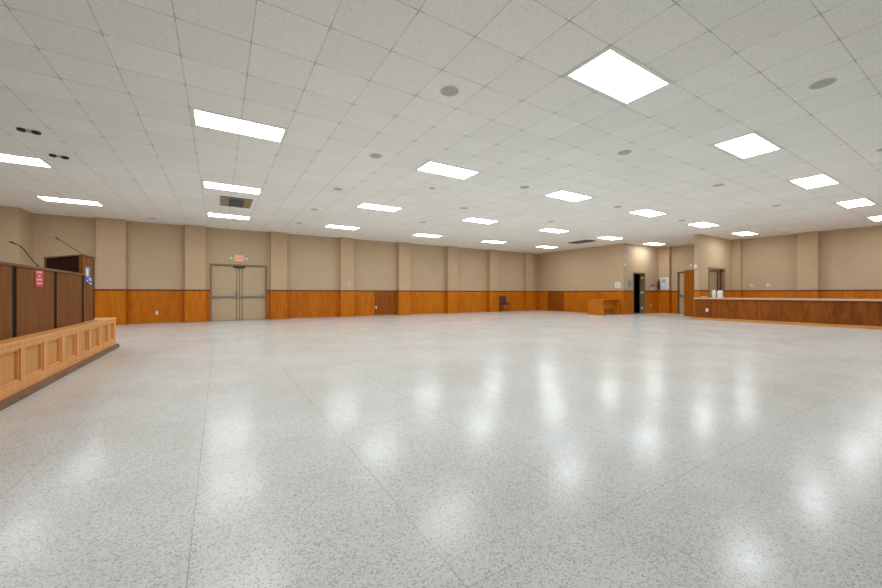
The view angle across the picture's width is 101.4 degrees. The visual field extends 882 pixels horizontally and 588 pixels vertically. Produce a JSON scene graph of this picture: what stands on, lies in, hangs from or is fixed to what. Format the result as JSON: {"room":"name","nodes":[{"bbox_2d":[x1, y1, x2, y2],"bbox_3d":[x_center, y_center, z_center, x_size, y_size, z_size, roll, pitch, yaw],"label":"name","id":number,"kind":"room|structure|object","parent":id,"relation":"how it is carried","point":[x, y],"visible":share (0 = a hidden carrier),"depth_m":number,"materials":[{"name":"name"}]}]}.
{"room":"event hall","nodes":[
{"label":"event hall","id":0,"kind":"room"},
{"bbox_2d":[0,206,32,265],"bbox_3d":[-14.243,-0.709,9.721,4.332,3.528,1.112,0,0,-32],"label":"wall","id":1,"kind":"structure","parent":0,"point":[16,223],"depth_m":10.37,"materials":[{"name":"beige paint"}]},
{"bbox_2d":[33,213,536,324],"bbox_3d":[-1.691,-0.709,17.820,25.600,3.528,0.476,0,0,-32],"label":"wall","id":2,"kind":"structure","parent":0,"point":[142,269],"depth_m":14.71,"materials":[{"name":"beige paint"}]},
{"bbox_2d":[210,263,266,320],"bbox_3d":[-7.871,-0.033,14.085,1.940,2.175,0.238,0,0,-32],"label":"door","id":3,"kind":"structure","parent":2,"relation":"in","point":[237,292],"depth_m":14.07,"materials":[{"name":"metal"}]},
{"bbox_2d":[230,255,247,261],"bbox_3d":[-7.836,-1.355,14.010,0.614,0.240,0.123,0,0,-32],"label":"exit sign","id":4,"kind":"object","parent":2,"relation":"attached to","point":[239,258],"visible":1,"depth_m":14.02,"materials":[{"name":"beige plastic"}]},
{"bbox_2d":[0,310,881,587],"bbox_3d":[3.053,1.105,6.106,30.000,0.100,25.600,0,0,-32],"label":"floor","id":5,"kind":"structure","parent":0,"point":[536,448],"depth_m":2.36,"materials":[{"name":"stone"}]},
{"bbox_2d":[0,317,119,410],"bbox_3d":[-6.208,0.762,-0.087,7.335,0.585,12.360,0,0,-32],"label":"stage platform","id":6,"kind":"object","parent":5,"relation":"on","point":[30,363],"visible":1,"depth_m":4.22,"materials":[{"name":"brown wood"}]},
{"bbox_2d":[0,261,85,340],"bbox_3d":[-3.725,0.076,2.407,0.158,0.787,7.925,0,0,-32],"label":"desk","id":7,"kind":"object","parent":6,"relation":"on","point":[25,308],"depth_m":4.30,"materials":[{"name":"brown laminate"}]},
{"bbox_2d":[9,241,38,266],"bbox_3d":[-5.035,-0.463,4.375,0.046,0.292,0.330,0,0,-4],"label":"gooseneck microphone","id":8,"kind":"object","parent":7,"relation":"on","point":[9,241],"visible":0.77,"depth_m":4.36,"materials":[{"name":"black metal"}]},
{"bbox_2d":[35,270,42,286],"bbox_3d":[-4.848,-0.177,4.355,0.006,0.205,0.230,0,0,-32],"label":"sign","id":9,"kind":"object","parent":7,"relation":"attached to","point":[38,273],"visible":1,"depth_m":4.33,"materials":[{"name":"red paper"}]},
{"bbox_2d":[43,254,95,321],"bbox_3d":[-6.209,-0.086,6.063,0.460,1.112,0.685,0,0,-32],"label":"lectern","id":10,"kind":"object","parent":6,"relation":"on","point":[77,263],"visible":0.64,"depth_m":5.91,"materials":[{"name":"brown laminate"}]},
{"bbox_2d":[85,267,88,275],"bbox_3d":[-5.979,-0.360,6.101,0.004,0.170,0.220,0,0,-32],"label":"notice sheet","id":11,"kind":"object","parent":10,"relation":"attached to","point":[86,268],"visible":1,"depth_m":6.10,"materials":[{"name":"white paper"}]},
{"bbox_2d":[85,275,92,284],"bbox_3d":[-6.015,-0.229,6.166,0.004,0.181,0.404,0,0,-32],"label":"leaflet","id":12,"kind":"object","parent":10,"relation":"attached to","point":[88,279],"visible":0.98,"depth_m":6.14,"materials":[{"name":"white paper"}]},
{"bbox_2d":[499,296,509,309],"bbox_3d":[3.655,0.607,20.659,0.430,0.898,0.543,0,0,37],"label":"banquet chair","id":13,"kind":"object","parent":5,"relation":"on","point":[503,301],"visible":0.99,"depth_m":20.48,"materials":[{"name":"fabric"}]},
{"bbox_2d":[587,299,619,314],"bbox_3d":[8.069,0.675,17.912,1.340,0.760,0.870,0,0,-32],"label":"desk","id":14,"kind":"object","parent":5,"relation":"on","point":[594,306],"visible":1,"depth_m":17.79,"materials":[{"name":"brown wood"}]},
{"bbox_2d":[694,299,881,328],"bbox_3d":[13.666,0.645,9.656,0.442,0.820,12.120,0,0,-32],"label":"counter","id":15,"kind":"object","parent":5,"relation":"on","point":[848,314],"depth_m":12.10,"materials":[{"name":"brown wood"}]},
{"bbox_2d":[693,297,881,300],"bbox_3d":[13.654,0.202,9.648,0.490,0.063,12.120,0,0,-32],"label":"countertop","id":16,"kind":"structure","parent":15,"relation":"on","point":[816,299],"depth_m":12.04,"materials":[{"name":"laminate"}]},
{"bbox_2d":[712,290,715,297],"bbox_3d":[10.815,0.019,14.289,0.124,0.300,0.124,0,0,-32],"label":"cup stack","id":17,"kind":"object","parent":16,"relation":"on","point":[713,291],"visible":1,"depth_m":14.25,"materials":[{"name":"white plastic"}]},
{"bbox_2d":[717,290,722,297],"bbox_3d":[10.920,0.026,14.119,0.190,0.285,0.190,0,0,-32],"label":"cup stack","id":18,"kind":"object","parent":16,"relation":"on","point":[719,292],"visible":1,"depth_m":14.06,"materials":[{"name":"white plastic"}]},
{"bbox_2d":[0,0,881,253],"bbox_3d":[3.053,-2.523,6.106,30.000,0.100,25.600,0,0,-32],"label":"ceiling","id":19,"kind":"structure","parent":0,"point":[110,87],"depth_m":4.93,"materials":[{"name":"tile"}]},
{"bbox_2d":[0,153,54,168],"bbox_3d":[-8.004,-2.470,6.566,1.219,0.006,0.610,0,0,-32],"label":"recessed light","id":20,"kind":"object","parent":19,"relation":"in","point":[8,158],"visible":1,"depth_m":6.71,"materials":[{"name":"white plastic"}]},
{"bbox_2d":[16,127,40,134],"bbox_3d":[-6.253,-2.455,5.475,0.256,0.035,0.111,0,0,-41],"label":"ceiling fitting","id":21,"kind":"object","parent":19,"relation":"attached to","point":[17,128],"visible":1,"depth_m":5.46,"materials":[{"name":"brown metal"}]},
{"bbox_2d":[49,154,68,159],"bbox_3d":[-6.872,-2.455,6.491,0.256,0.035,0.111,0,0,-41],"label":"ceiling fitting","id":22,"kind":"object","parent":19,"relation":"attached to","point":[50,155],"visible":1,"depth_m":6.48,"materials":[{"name":"brown metal"}]},
{"bbox_2d":[33,195,104,206],"bbox_3d":[-9.921,-2.470,9.681,1.219,0.006,0.610,0,0,-32],"label":"recessed light","id":23,"kind":"object","parent":19,"relation":"in","point":[44,198],"visible":1,"depth_m":9.70,"materials":[{"name":"white plastic"}]},
{"bbox_2d":[206,212,250,219],"bbox_3d":[-6.806,-2.470,11.598,1.219,0.006,0.610,0,0,-32],"label":"recessed light","id":24,"kind":"object","parent":19,"relation":"in","point":[208,214],"visible":1,"depth_m":11.60,"materials":[{"name":"white plastic"}]},
{"bbox_2d":[201,180,262,194],"bbox_3d":[-4.889,-2.470,8.483,1.219,0.006,0.610,0,0,-32],"label":"recessed light","id":25,"kind":"object","parent":19,"relation":"in","point":[205,184],"visible":1,"depth_m":8.43,"materials":[{"name":"white plastic"}]},
{"bbox_2d":[220,196,252,208],"bbox_3d":[-5.550,-2.458,9.771,0.730,0.030,1.060,0,0,-32],"label":"ceiling vent","id":26,"kind":"object","parent":19,"relation":"in","point":[224,200],"visible":1,"depth_m":9.72,"materials":[{"name":"metal"}]},
{"bbox_2d":[190,107,288,143],"bbox_3d":[-2.972,-2.470,5.368,1.219,0.006,0.610,0,0,-32],"label":"recessed light","id":27,"kind":"object","parent":19,"relation":"in","point":[200,118],"visible":1,"depth_m":5.34,"materials":[{"name":"white plastic"}]},
{"bbox_2d":[325,224,359,229],"bbox_3d":[-3.691,-2.470,13.515,1.219,0.006,0.610,0,0,-32],"label":"recessed light","id":28,"kind":"object","parent":19,"relation":"in","point":[328,225],"visible":1,"depth_m":13.54,"materials":[{"name":"white plastic"}]},
{"bbox_2d":[369,153,381,157],"bbox_3d":[-1.171,-2.469,6.490,0.232,0.009,0.232,0,0,-32],"label":"ceiling speaker","id":29,"kind":"object","parent":19,"relation":"attached to","point":[373,155],"visible":1,"depth_m":6.46,"materials":[{"name":"grey metal"}]},
{"bbox_2d":[370,154,380,157],"bbox_3d":[-1.171,-2.468,6.490,0.200,0.008,0.200,0,0,-32],"label":"grille","id":30,"kind":"object","parent":29,"relation":"attached to","point":[371,155],"depth_m":6.46,"materials":[{"name":"grey metal"}]},
{"bbox_2d":[356,203,402,211],"bbox_3d":[-1.774,-2.470,10.400,1.219,0.006,0.610,0,0,-32],"label":"recessed light","id":31,"kind":"object","parent":19,"relation":"in","point":[362,205],"visible":1,"depth_m":10.39,"materials":[{"name":"white plastic"}]},
{"bbox_2d":[413,233,440,237],"bbox_3d":[-0.576,-2.470,15.432,1.219,0.006,0.610,0,0,-32],"label":"recessed light","id":32,"kind":"object","parent":19,"relation":"in","point":[417,234],"visible":1,"depth_m":15.42,"materials":[{"name":"white plastic"}]},
{"bbox_2d":[416,234,438,236],"bbox_3d":[-0.576,-2.470,15.432,1.129,0.001,0.510,0,0,-32],"label":"diffuser","id":33,"kind":"object","parent":32,"relation":"attached to","point":[426,235],"depth_m":15.42,"materials":[{"name":"white plastic"}]},
{"bbox_2d":[415,160,480,179],"bbox_3d":[0.143,-2.470,7.285,1.219,0.006,0.610,0,0,-32],"label":"recessed light","id":34,"kind":"object","parent":19,"relation":"in","point":[432,167],"visible":1,"depth_m":7.26,"materials":[{"name":"white plastic"}]},
{"bbox_2d":[440,86,458,96],"bbox_3d":[0.107,-2.469,4.414,0.232,0.009,0.232,0,0,-32],"label":"ceiling speaker","id":35,"kind":"object","parent":19,"relation":"attached to","point":[449,91],"visible":1,"depth_m":4.41,"materials":[{"name":"grey metal"}]},
{"bbox_2d":[442,87,457,95],"bbox_3d":[0.107,-2.468,4.414,0.200,0.008,0.200,0,0,-32],"label":"grille","id":36,"kind":"object","parent":35,"relation":"attached to","point":[446,91],"depth_m":4.41,"materials":[{"name":"grey metal"}]},
{"bbox_2d":[461,217,498,223],"bbox_3d":[1.341,-2.470,12.317,1.219,0.006,0.610,0,0,-32],"label":"recessed light","id":37,"kind":"object","parent":19,"relation":"in","point":[471,219],"visible":1,"depth_m":12.24,"materials":[{"name":"white plastic"}]},
{"bbox_2d":[481,240,505,243],"bbox_3d":[2.538,-2.470,17.349,1.219,0.006,0.610,0,0,-32],"label":"recessed light","id":38,"kind":"object","parent":19,"relation":"in","point":[487,241],"visible":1,"depth_m":17.20,"materials":[{"name":"white plastic"}]},
{"bbox_2d":[483,240,503,242],"bbox_3d":[2.538,-2.470,17.349,1.129,0.001,0.510,0,0,-32],"label":"diffuser","id":39,"kind":"object","parent":38,"relation":"attached to","point":[488,240],"depth_m":17.20,"materials":[{"name":"white plastic"}]},
{"bbox_2d":[537,246,556,247],"bbox_3d":[5.653,-2.470,19.266,1.219,0.006,0.610,0,0,-32],"label":"recessed light","id":40,"kind":"object","parent":19,"relation":"in","point":[537,246],"visible":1,"depth_m":19.43,"materials":[{"name":"white plastic"}]},
{"bbox_2d":[537,228,567,232],"bbox_3d":[4.456,-2.470,14.234,1.219,0.006,0.610,0,0,-32],"label":"recessed light","id":41,"kind":"object","parent":19,"relation":"in","point":[546,229],"visible":1,"depth_m":14.19,"materials":[{"name":"white plastic"}]},
{"bbox_2d":[543,190,592,201],"bbox_3d":[3.258,-2.470,9.202,1.219,0.006,0.610,0,0,-32],"label":"recessed light","id":42,"kind":"object","parent":19,"relation":"in","point":[562,194],"visible":1,"depth_m":9.21,"materials":[{"name":"white plastic"}]},
{"bbox_2d":[568,240,594,243],"bbox_3d":[6.733,-2.458,17.248,0.650,0.030,1.080,0,0,-32],"label":"ceiling vent","id":43,"kind":"object","parent":19,"relation":"in","point":[581,241],"visible":1,"depth_m":17.16,"materials":[{"name":"metal"}]},
{"bbox_2d":[598,236,623,239],"bbox_3d":[7.571,-2.470,16.151,1.219,0.006,0.610,0,0,-32],"label":"recessed light","id":44,"kind":"object","parent":19,"relation":"in","point":[605,237],"visible":1,"depth_m":16.24,"materials":[{"name":"white plastic"}]},
{"bbox_2d":[562,45,674,105],"bbox_3d":[2.060,-2.470,4.170,1.219,0.006,0.610,0,0,-32],"label":"recessed light","id":45,"kind":"object","parent":19,"relation":"in","point":[612,73],"visible":1,"depth_m":4.13,"materials":[{"name":"white plastic"}]},
{"bbox_2d":[617,150,631,154],"bbox_3d":[3.222,-2.469,6.331,0.232,0.009,0.232,0,0,-32],"label":"ceiling speaker","id":46,"kind":"object","parent":19,"relation":"attached to","point":[623,152],"visible":1,"depth_m":6.32,"materials":[{"name":"grey metal"}]},
{"bbox_2d":[627,209,668,216],"bbox_3d":[6.373,-2.470,11.119,1.219,0.006,0.610,0,0,-32],"label":"recessed light","id":47,"kind":"object","parent":19,"relation":"in","point":[645,212],"visible":1,"depth_m":11.15,"materials":[{"name":"white plastic"}]},
{"bbox_2d":[644,242,663,245],"bbox_3d":[10.685,-2.470,18.069,1.219,0.006,0.610,0,0,-32],"label":"recessed light","id":48,"kind":"object","parent":19,"relation":"in","point":[652,243],"visible":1,"depth_m":17.89,"materials":[{"name":"white plastic"}]},
{"bbox_2d":[686,222,719,227],"bbox_3d":[9.488,-2.470,13.037,1.219,0.006,0.610,0,0,-32],"label":"recessed light","id":49,"kind":"object","parent":19,"relation":"in","point":[701,224],"visible":1,"depth_m":12.95,"materials":[{"name":"white plastic"}]},
{"bbox_2d":[730,231,758,235],"bbox_3d":[12.603,-2.470,14.954,1.219,0.006,0.610,0,0,-32],"label":"recessed light","id":50,"kind":"object","parent":19,"relation":"in","point":[746,233],"visible":1,"depth_m":14.90,"materials":[{"name":"white plastic"}]},
{"bbox_2d":[732,232,755,235],"bbox_3d":[12.603,-2.470,14.954,1.129,0.001,0.510,0,0,-32],"label":"diffuser","id":51,"kind":"object","parent":50,"relation":"attached to","point":[741,233],"depth_m":14.90,"materials":[{"name":"white plastic"}]},
{"bbox_2d":[710,131,784,159],"bbox_3d":[5.175,-2.470,6.087,1.219,0.006,0.610,0,0,-32],"label":"recessed light","id":52,"kind":"object","parent":19,"relation":"in","point":[755,143],"visible":1,"depth_m":6.07,"materials":[{"name":"white plastic"}]},
{"bbox_2d":[716,134,778,157],"bbox_3d":[5.175,-2.470,6.087,1.129,0.001,0.510,0,0,-32],"label":"diffuser","id":53,"kind":"object","parent":52,"relation":"attached to","point":[749,145],"depth_m":6.07,"materials":[{"name":"white plastic"}]},
{"bbox_2d":[787,173,841,189],"bbox_3d":[8.290,-2.470,8.005,1.219,0.006,0.610,0,0,-32],"label":"recessed light","id":54,"kind":"object","parent":19,"relation":"in","point":[820,180],"visible":1,"depth_m":7.97,"materials":[{"name":"white plastic"}]},
{"bbox_2d":[809,78,836,88],"bbox_3d":[4.500,-2.469,4.254,0.232,0.009,0.232,0,0,-32],"label":"ceiling speaker","id":55,"kind":"object","parent":19,"relation":"attached to","point":[825,82],"visible":1,"depth_m":4.24,"materials":[{"name":"grey metal"}]},
{"bbox_2d":[834,198,876,207],"bbox_3d":[11.405,-2.470,9.922,1.219,0.006,0.610,0,0,-32],"label":"recessed light","id":56,"kind":"object","parent":19,"relation":"in","point":[865,201],"visible":1,"depth_m":9.92,"materials":[{"name":"white plastic"}]},
{"bbox_2d":[865,216,881,221],"bbox_3d":[14.520,-2.470,11.839,1.219,0.006,0.610,0,0,-32],"label":"recessed light","id":57,"kind":"object","parent":19,"relation":"in","point":[875,218],"visible":1,"depth_m":11.91,"materials":[{"name":"white plastic"}]},
{"bbox_2d":[869,216,881,220],"bbox_3d":[14.520,-2.470,11.839,1.129,0.001,0.510,0,0,-32],"label":"diffuser","id":58,"kind":"object","parent":57,"relation":"attached to","point":[878,218],"depth_m":11.91,"materials":[{"name":"white plastic"}]},
{"bbox_2d":[537,244,622,314],"bbox_3d":[7.591,-0.709,20.260,0.232,3.528,5.650,0,0,-32],"label":"wall","id":59,"kind":"structure","parent":0,"point":[566,279],"depth_m":20.09,"materials":[{"name":"beige paint"}]},
{"bbox_2d":[615,282,619,287],"bbox_3d":[8.842,-0.415,18.059,0.008,0.300,0.290,0,0,-32],"label":"paper notice","id":60,"kind":"object","parent":59,"relation":"attached to","point":[617,284],"visible":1,"depth_m":18.07,"materials":[{"name":"white paper"}]},
{"bbox_2d":[634,274,639,311],"bbox_3d":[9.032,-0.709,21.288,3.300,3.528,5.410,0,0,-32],"label":"doorway","id":61,"kind":"structure","parent":0,"point":[636,276],"depth_m":20.75,"materials":[{"name":"paint"}]},
{"bbox_2d":[619,243,658,314],"bbox_3d":[10.433,-0.709,18.802,3.520,3.528,0.252,0,0,-32],"label":"wall","id":62,"kind":"structure","parent":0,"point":[639,258],"depth_m":18.55,"materials":[{"name":"beige paint"}]},
{"bbox_2d":[628,280,631,287],"bbox_3d":[9.483,-0.475,18.103,0.290,0.380,0.008,0,0,-32],"label":"poster","id":63,"kind":"object","parent":62,"relation":"attached to","point":[629,281],"visible":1,"depth_m":18.10,"materials":[{"name":"grey paper"}]},
{"bbox_2d":[633,272,644,313],"bbox_3d":[10.112,-0.005,18.618,1.080,2.120,0.270,0,0,-32],"label":"door","id":64,"kind":"structure","parent":62,"relation":"attached to","point":[642,275],"depth_m":18.81,"materials":[{"name":"metal"}]},
{"bbox_2d":[694,234,732,297],"bbox_3d":[12.164,-0.709,15.981,3.528,3.528,0.192,0,0,-32],"label":"wall","id":65,"kind":"structure","parent":0,"point":[709,251],"depth_m":15.54,"materials":[{"name":"beige paint"}]},
{"bbox_2d":[683,267,724,316],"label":"door","id":66,"kind":"structure","parent":65,"relation":"in","point":[688,294],"depth_m":16.32,"materials":[{"name":"brown wood"}]},
{"bbox_2d":[659,225,881,312],"bbox_3d":[15.613,-0.709,13.661,0.486,3.528,25.300,0,0,-32],"label":"wall","id":67,"kind":"structure","parent":0,"point":[842,263],"depth_m":14.77,"materials":[{"name":"beige paint"}]},
{"bbox_2d":[660,277,668,288],"bbox_3d":[11.914,-0.530,19.240,0.018,0.630,0.440,0,0,-32],"label":"notice board","id":68,"kind":"object","parent":67,"relation":"attached to","point":[664,282],"visible":1,"depth_m":19.23,"materials":[{"name":"white paper"}]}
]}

